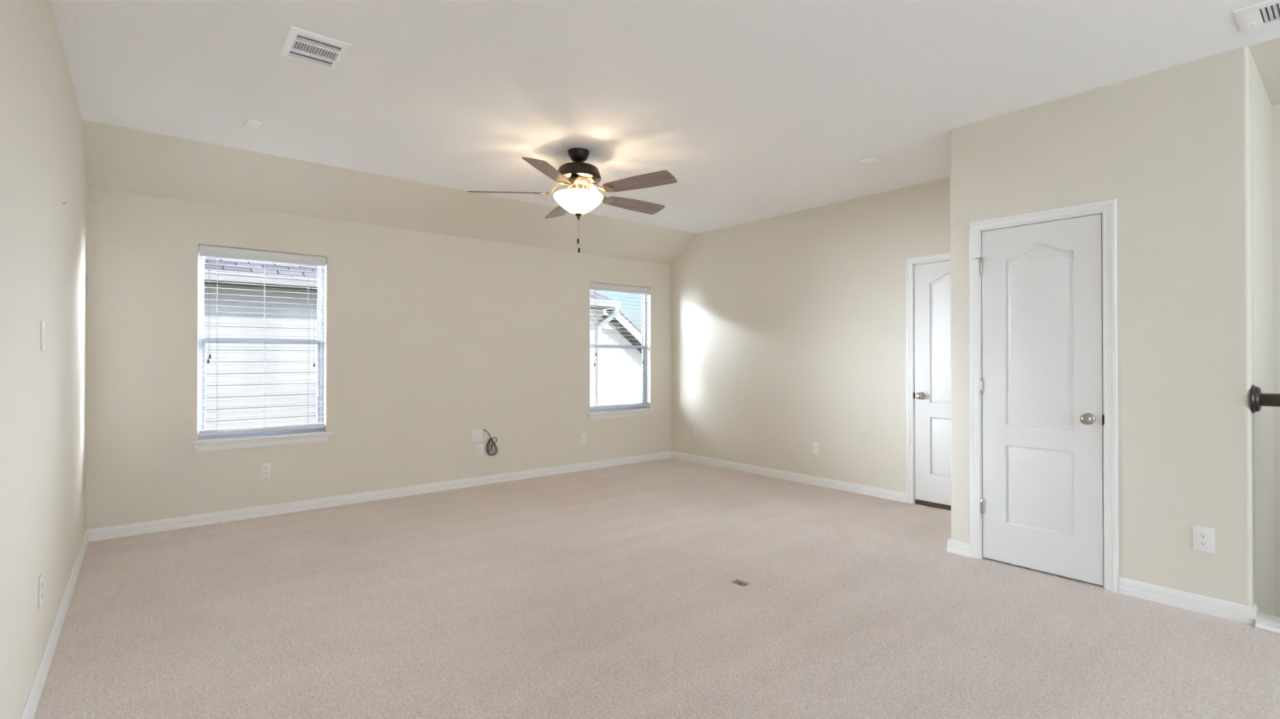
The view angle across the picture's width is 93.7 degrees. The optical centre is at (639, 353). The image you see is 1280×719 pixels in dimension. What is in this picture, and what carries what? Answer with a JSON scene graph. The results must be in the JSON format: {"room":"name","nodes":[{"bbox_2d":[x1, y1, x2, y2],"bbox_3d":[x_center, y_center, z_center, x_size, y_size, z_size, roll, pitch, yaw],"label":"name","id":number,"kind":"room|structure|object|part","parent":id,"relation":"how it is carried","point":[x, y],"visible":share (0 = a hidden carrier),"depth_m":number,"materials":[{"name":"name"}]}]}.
{"room":"empty living room","nodes":[
{"label":"empty living room","id":0,"kind":"room"},
{"bbox_2d":[0,0,88,718],"bbox_3d":[-0.987,0.019,0.600,0.140,3.091,9.062,0,-1,-39],"label":"wall","id":1,"kind":"structure","parent":0,"point":[43,240],"depth_m":2.22,"materials":[{"name":"paint"}]},
{"bbox_2d":[38,573,43,608],"bbox_3d":[-2.301,0.914,2.306,0.008,0.116,0.072,0,-1,-39],"label":"wall outlet","id":2,"kind":"object","parent":1,"relation":"attached to","point":[40,580],"visible":1,"depth_m":2.28,"materials":[{"name":"white plastic"}]},
{"bbox_2d":[40,320,51,351],"bbox_3d":[-2.304,-0.067,2.329,0.026,0.116,0.072,0,-1,-39],"label":"light switch","id":3,"kind":"object","parent":1,"relation":"attached to","point":[42,322],"visible":1,"depth_m":2.30,"materials":[{"name":"white plastic"}]},
{"bbox_3d":[-2.311,-0.067,2.323,0.005,0.116,0.072,0,-1,-39],"label":"plate","id":4,"kind":"part","parent":3,"relation":"part of","materials":[{"name":"white plastic"}]},
{"bbox_2d":[20,529,88,718],"bbox_3d":[-0.956,1.224,0.676,0.014,0.083,8.872,0,-1,-39],"label":"baseboard","id":5,"kind":"structure","parent":1,"relation":"attached to","point":[33,697],"depth_m":2.54,"materials":[{"name":"white paint"}]},
{"bbox_2d":[85,187,671,529],"bbox_3d":[-1.738,0.055,5.878,5.694,3.091,0.140,0,-1,-39],"label":"wall","id":6,"kind":"structure","parent":0,"point":[431,340],"depth_m":5.27,"materials":[{"name":"paint"}]},
{"bbox_2d":[191,247,332,452],"bbox_3d":[-3.004,-0.036,4.809,0.949,1.556,0.171,0,-1,-39],"label":"window","id":7,"kind":"structure","parent":6,"relation":"in","point":[270,438],"depth_m":4.76,"materials":[{"name":"plastic"}]},
{"bbox_3d":[-3.050,-0.429,4.864,0.805,0.709,0.022,0,0,-39],"label":"sash","id":8,"kind":"part","parent":7,"relation":"part of","materials":[{"name":"plastic"}]},
{"bbox_3d":[-3.034,0.265,4.841,0.805,0.752,0.022,0,0,-39],"label":"sash","id":9,"kind":"part","parent":7,"relation":"part of","materials":[{"name":"glass"}]},
{"bbox_2d":[198,244,325,435],"bbox_3d":[-2.993,-0.093,4.793,0.857,1.435,0.073,0,-1,-39],"label":"window blind","id":10,"kind":"object","parent":7,"relation":"attached to","point":[211,251],"visible":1,"depth_m":4.75,"materials":[{"name":"white plastic"}]},
{"bbox_3d":[-3.263,-0.345,4.539,0.002,0.787,0.002,0,0,6],"label":"pull cord","id":11,"kind":"part","parent":10,"relation":"part of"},
{"bbox_3d":[-3.255,-0.364,4.546,0.002,0.750,0.002,0,0,36],"label":"pull cord","id":12,"kind":"part","parent":10,"relation":"part of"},
{"bbox_3d":[-3.241,-0.079,4.599,0.002,1.360,0.056,0,0,-39],"label":"ladder cord","id":13,"kind":"part","parent":10,"relation":"part of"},
{"bbox_3d":[-2.997,0.606,4.793,0.851,0.038,0.053,0,0,-39],"label":"rail","id":14,"kind":"part","parent":10,"relation":"part of","materials":[{"name":"white plastic"}]},
{"bbox_3d":[-3.000,-0.077,4.797,0.002,1.360,0.056,0,0,-39],"label":"ladder cord","id":15,"kind":"part","parent":10,"relation":"part of","materials":[{"name":"white fabric"}]},
{"bbox_3d":[-2.760,-0.076,4.994,0.002,1.360,0.056,0,0,-39],"label":"ladder cord","id":16,"kind":"part","parent":10,"relation":"part of","materials":[{"name":"white fabric"}]},
{"bbox_2d":[260,462,271,478],"bbox_3d":[-2.969,0.933,4.762,0.072,0.116,0.008,0,-1,-39],"label":"wall outlet","id":17,"kind":"object","parent":6,"relation":"attached to","point":[265,468],"visible":1,"depth_m":4.76,"materials":[{"name":"white plastic"}]},
{"bbox_2d":[86,450,671,542],"bbox_3d":[-1.689,1.258,5.811,5.414,0.083,0.014,0,-1,-39],"label":"baseboard","id":18,"kind":"structure","parent":6,"relation":"attached to","point":[157,526],"depth_m":5.09,"materials":[{"name":"white paint"}]},
{"bbox_2d":[471,428,482,442],"bbox_3d":[-1.597,0.808,5.893,0.112,0.122,0.007,0,-1,-39],"label":"blank wall plate","id":19,"kind":"object","parent":6,"relation":"attached to","point":[477,434],"visible":1,"depth_m":5.89,"materials":[{"name":"white plastic"}]},
{"bbox_2d":[476,444,483,456],"bbox_3d":[-1.574,0.954,5.911,0.072,0.116,0.008,0,-1,-39],"label":"wall outlet","id":20,"kind":"object","parent":6,"relation":"attached to","point":[479,446],"visible":1,"depth_m":5.91,"materials":[{"name":"white plastic"}]},
{"bbox_2d":[482,429,497,456],"bbox_3d":[-1.485,0.889,5.964,0.157,0.273,0.032,0,0,-36],"label":"coiled cable","id":21,"kind":"object","parent":6,"relation":"hanging from","point":[490,439],"visible":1,"depth_m":5.96,"materials":[{"name":"black rubber"}]},
{"bbox_2d":[580,433,586,444],"bbox_3d":[-0.630,0.957,6.684,0.072,0.116,0.015,0,-1,-39],"label":"wall outlet","id":22,"kind":"object","parent":6,"relation":"attached to","point":[583,437],"visible":1,"depth_m":6.68,"materials":[{"name":"white plastic"}]},
{"bbox_2d":[587,295,655,420],"bbox_3d":[-0.244,-0.021,7.083,0.976,1.556,0.171,0,-1,-39],"label":"window","id":23,"kind":"structure","parent":6,"relation":"in","point":[621,412],"depth_m":7.20,"materials":[{"name":"plastic"}]},
{"bbox_3d":[-0.274,0.280,7.115,0.832,0.752,0.022,0,0,-39],"label":"sash","id":24,"kind":"part","parent":23,"relation":"part of","materials":[{"name":"glass"}]},
{"bbox_2d":[590,282,650,409],"bbox_3d":[-0.232,-0.077,7.067,0.884,1.435,0.073,0,-1,-39],"label":"window blind","id":25,"kind":"object","parent":23,"relation":"attached to","point":[596,286],"visible":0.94,"depth_m":7.06,"materials":[{"name":"white plastic"}]},
{"bbox_3d":[-0.237,0.621,7.068,0.878,0.038,0.053,0,0,-39],"label":"rail","id":26,"kind":"part","parent":25,"relation":"part of","materials":[{"name":"white plastic"}]},
{"bbox_3d":[0.035,-0.313,7.256,0.002,0.815,0.002,0,0,6],"label":"pull cord","id":27,"kind":"part","parent":25,"relation":"part of","materials":[{"name":"white fabric"}]},
{"bbox_3d":[0.018,-0.060,7.284,0.002,1.360,0.056,0,0,-39],"label":"ladder cord","id":28,"kind":"part","parent":25,"relation":"part of","materials":[{"name":"white fabric"}]},
{"bbox_3d":[-0.289,-0.414,7.138,0.832,0.709,0.022,0,0,-39],"label":"sash","id":29,"kind":"part","parent":23,"relation":"part of","materials":[{"name":"glass"}]},
{"bbox_2d":[82,120,697,264],"bbox_3d":[-1.545,-1.340,5.653,5.614,0.444,0.488,0,-1,-39],"label":"ceiling","id":30,"kind":"structure","parent":0,"point":[118,158],"depth_m":4.89,"materials":[{"name":"paint"}]},
{"bbox_2d":[33,457,1279,718],"bbox_3d":[1.127,1.287,2.392,5.514,0.020,8.972,0,-1,-39],"label":"floor","id":31,"kind":"structure","parent":0,"point":[607,593],"depth_m":2.86,"materials":[{"name":"carpet"}]},
{"bbox_2d":[731,580,747,586],"bbox_3d":[0.556,1.313,3.357,0.066,0.042,0.106,0,-1,-39],"label":"floor outlet","id":32,"kind":"object","parent":31,"relation":"in","point":[735,582],"visible":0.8,"depth_m":3.36,"materials":[{"name":"gold metal"}]},
{"bbox_2d":[50,0,1279,233],"bbox_3d":[1.311,-1.525,2.188,5.614,0.121,8.494,0,-1,-39],"label":"ceiling","id":33,"kind":"structure","parent":0,"point":[757,109],"depth_m":3.20,"materials":[{"name":"white paint"}]},
{"bbox_2d":[244,118,261,128],"bbox_3d":[-2.449,-1.450,3.795,0.072,0.011,0.133,0,-1,-39],"label":"cover plate","id":34,"kind":"object","parent":33,"relation":"attached to","point":[250,122],"visible":1,"depth_m":3.78,"materials":[{"name":"white plastic"}]},
{"bbox_2d":[278,26,352,70],"bbox_3d":[-1.562,-1.452,2.884,0.256,0.018,0.318,0,-1,-39],"label":"ceiling vent","id":35,"kind":"object","parent":33,"relation":"in","point":[299,44],"visible":1,"depth_m":2.87,"materials":[{"name":"white metal"}]},
{"bbox_2d":[466,147,677,253],"bbox_3d":[-0.398,-1.086,4.351,1.444,0.730,1.511,0,-1,-39],"label":"ceiling fan","id":36,"kind":"object","parent":33,"relation":"hanging from","point":[576,199],"visible":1,"depth_m":4.20,"materials":[{"name":"brown wood"}]},
{"bbox_3d":[-0.948,-1.148,4.284,0.544,0.006,0.160,0,13,-3],"label":"blade","id":37,"kind":"part","parent":36,"relation":"part of","materials":[{"name":"brown wood"}]},
{"bbox_3d":[-0.569,-1.151,3.824,0.160,0.006,0.544,14,3,14],"label":"blade","id":38,"kind":"part","parent":36,"relation":"part of","materials":[{"name":"brown wood"}]},
{"bbox_3d":[-0.627,-1.144,4.787,0.160,0.006,0.544,-14,5,-21],"label":"blade","id":39,"kind":"part","parent":36,"relation":"part of","materials":[{"name":"brown wood"}]},
{"bbox_3d":[-0.442,-1.068,4.314,0.357,0.137,0.357,0,0,-39],"label":"lamp shade","id":40,"kind":"part","parent":36,"relation":"part of","materials":[{"name":"white glass"}]},
{"bbox_3d":[-0.050,-1.145,4.637,0.544,0.006,0.160,0,-14,-39],"label":"blade","id":41,"kind":"part","parent":36,"relation":"part of","materials":[{"name":"brown wood"}]},
{"bbox_3d":[-0.014,-1.149,4.042,0.544,0.006,0.160,0,-14,33],"label":"blade","id":42,"kind":"part","parent":36,"relation":"part of","materials":[{"name":"brown wood"}]},
{"bbox_2d":[859,157,878,164],"bbox_3d":[1.722,-1.445,4.514,0.090,0.011,0.102,0,-1,-39],"label":"cover plate","id":43,"kind":"object","parent":33,"relation":"attached to","point":[870,160],"visible":1,"depth_m":4.51,"materials":[{"name":"white plastic"}]},
{"bbox_2d":[1233,0,1279,32],"bbox_3d":[2.776,-1.450,2.478,0.252,0.028,0.440,0,-1,-39],"label":"ceiling vent","id":44,"kind":"object","parent":33,"relation":"in","point":[1264,13],"visible":1,"depth_m":2.58,"materials":[{"name":"white metal"}]},
{"bbox_3d":[2.670,-1.456,2.607,0.184,0.010,0.040,0,0,-39],"label":"plate","id":45,"kind":"part","parent":44,"relation":"part of","materials":[{"name":"white metal"}]},
{"bbox_2d":[671,103,1279,617],"bbox_3d":[3.299,1.343,4.123,0.140,5.691,9.062,0,-1,-39],"label":"wall","id":46,"kind":"structure","parent":0,"point":[788,331],"depth_m":5.94,"materials":[{"name":"paint"}]},
{"bbox_2d":[693,427,697,437],"bbox_3d":[0.663,0.951,7.203,0.015,0.116,0.066,0,-1,-39],"label":"wall outlet","id":47,"kind":"object","parent":46,"relation":"attached to","point":[695,428],"visible":1,"depth_m":7.20,"materials":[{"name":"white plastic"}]},
{"bbox_2d":[671,451,906,502],"bbox_3d":[1.351,1.262,6.367,0.014,0.083,3.022,0,-1,-39],"label":"baseboard","id":48,"kind":"structure","parent":46,"relation":"attached to","point":[895,495],"depth_m":6.04,"materials":[{"name":"white paint"}]},
{"bbox_2d":[812,441,819,455],"bbox_3d":[1.733,0.938,5.909,0.008,0.122,0.080,0,-1,-39],"label":"wall outlet","id":49,"kind":"object","parent":46,"relation":"attached to","point":[815,446],"visible":1,"depth_m":5.91,"materials":[{"name":"white plastic"}]},
{"bbox_2d":[906,252,951,511],"bbox_3d":[2.576,0.233,4.940,0.178,2.122,0.744,0,-1,-39],"label":"door","id":50,"kind":"structure","parent":46,"relation":"in","point":[928,371],"depth_m":5.07,"materials":[{"name":"white paint"}]},
{"bbox_3d":[2.372,0.364,5.091,0.056,0.057,0.057,0,0,-39],"label":"knob","id":51,"kind":"part","parent":50,"relation":"part of","materials":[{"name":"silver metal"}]},
{"bbox_2d":[949,45,1254,606],"bbox_3d":[2.493,-0.102,3.405,0.115,2.811,1.375,0,-1,-39],"label":"wall","id":52,"kind":"structure","parent":0,"point":[1172,145],"depth_m":3.08,"materials":[{"name":"paint"}]},
{"bbox_2d":[968,198,1118,592],"bbox_3d":[2.350,0.228,3.529,0.178,2.113,0.744,0,-1,-39],"label":"door","id":53,"kind":"structure","parent":52,"relation":"in","point":[1044,474],"depth_m":3.48,"materials":[{"name":"white paint"}]},
{"bbox_3d":[2.457,0.364,3.302,0.056,0.057,0.057,0,0,-39],"label":"knob","id":54,"kind":"part","parent":53,"relation":"part of","materials":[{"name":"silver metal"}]},
{"bbox_3d":[2.535,0.364,3.278,0.038,0.056,0.012,0,0,-39],"label":"strike plate","id":55,"kind":"part","parent":53,"relation":"part of","materials":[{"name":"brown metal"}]},
{"bbox_2d":[1118,577,1257,626],"bbox_3d":[2.755,1.240,3.036,0.090,0.083,0.516,0,-1,-39],"label":"baseboard","id":56,"kind":"structure","parent":52,"relation":"attached to","point":[1243,614],"depth_m":2.99,"materials":[{"name":"white paint"}]},
{"bbox_2d":[1192,525,1214,553],"bbox_3d":[2.777,0.918,2.957,0.008,0.122,0.080,0,-1,-39],"label":"wall outlet","id":57,"kind":"object","parent":52,"relation":"attached to","point":[1203,538],"visible":1,"depth_m":2.96,"materials":[{"name":"white plastic"}]},
{"bbox_2d":[1198,532,1208,538],"bbox_3d":[2.775,0.899,2.955,0.003,0.027,0.034,0,0,-39],"label":"receptacle","id":58,"kind":"object","parent":57,"relation":"attached to","point":[1201,535],"depth_m":2.96,"materials":[{"name":"white plastic"}]},
{"bbox_2d":[1199,540,1208,546],"bbox_3d":[2.775,0.938,2.955,0.003,0.027,0.034,0,0,-39],"label":"receptacle","id":59,"kind":"object","parent":57,"relation":"attached to","point":[1202,543],"depth_m":2.95,"materials":[{"name":"white plastic"}]},
{"bbox_2d":[1255,613,1279,634],"bbox_3d":[4.070,1.403,1.426,0.150,0.335,3.640,0,-1,-39],"label":"trim","id":60,"kind":"structure","parent":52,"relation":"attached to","point":[1264,622],"depth_m":2.78,"materials":[{"name":"white paint"}]},
{"bbox_2d":[1250,53,1275,616],"bbox_3d":[3.301,1.337,3.245,1.014,5.691,0.115,0,-1,-39],"label":"wall","id":61,"kind":"structure","parent":0,"point":[1261,107],"depth_m":3.17,"materials":[{"name":"paint"}]},
{"bbox_2d":[1250,385,1279,413],"bbox_3d":[3.783,0.670,1.829,0.136,1.135,2.690,0,-1,-39],"label":"stair railing","id":62,"kind":"object","parent":61,"relation":"attached to","point":[1258,399],"visible":1,"depth_m":2.82,"materials":[{"name":"brown wood"}]},
{"bbox_3d":[3.763,0.213,1.855,0.064,0.060,2.570,0,0,-39],"label":"handrail","id":63,"kind":"part","parent":62,"relation":"part of","materials":[{"name":"brown wood"}]},
{"bbox_3d":[2.514,-0.096,4.239,0.977,2.811,0.115,0,-1,-39],"label":"wall","id":64,"kind":"structure","parent":0,"visible":0},
{"bbox_2d":[946,537,970,556],"bbox_3d":[2.455,1.247,4.184,1.086,0.083,0.140,0,-1,-39],"label":"baseboard","id":65,"kind":"structure","parent":64,"relation":"attached to","point":[957,547],"depth_m":3.84,"materials":[{"name":"white paint"}]},
{"label":"outside","id":66,"kind":"structure","parent":0,"visible":0},
{"bbox_3d":[-8.859,4.336,18.586,70.000,0.100,80.000,0,-1,-39],"label":"ground","id":67,"kind":"structure","parent":66,"visible":0},
{"bbox_2d":[204,256,641,430],"bbox_3d":[-5.028,0.743,10.972,11.000,6.984,5.462,0,-1,-39],"label":"neighbor house","id":68,"kind":"structure","parent":67,"relation":"on","point":[275,364],"depth_m":8.08,"materials":[{"name":"beige"}]}
]}

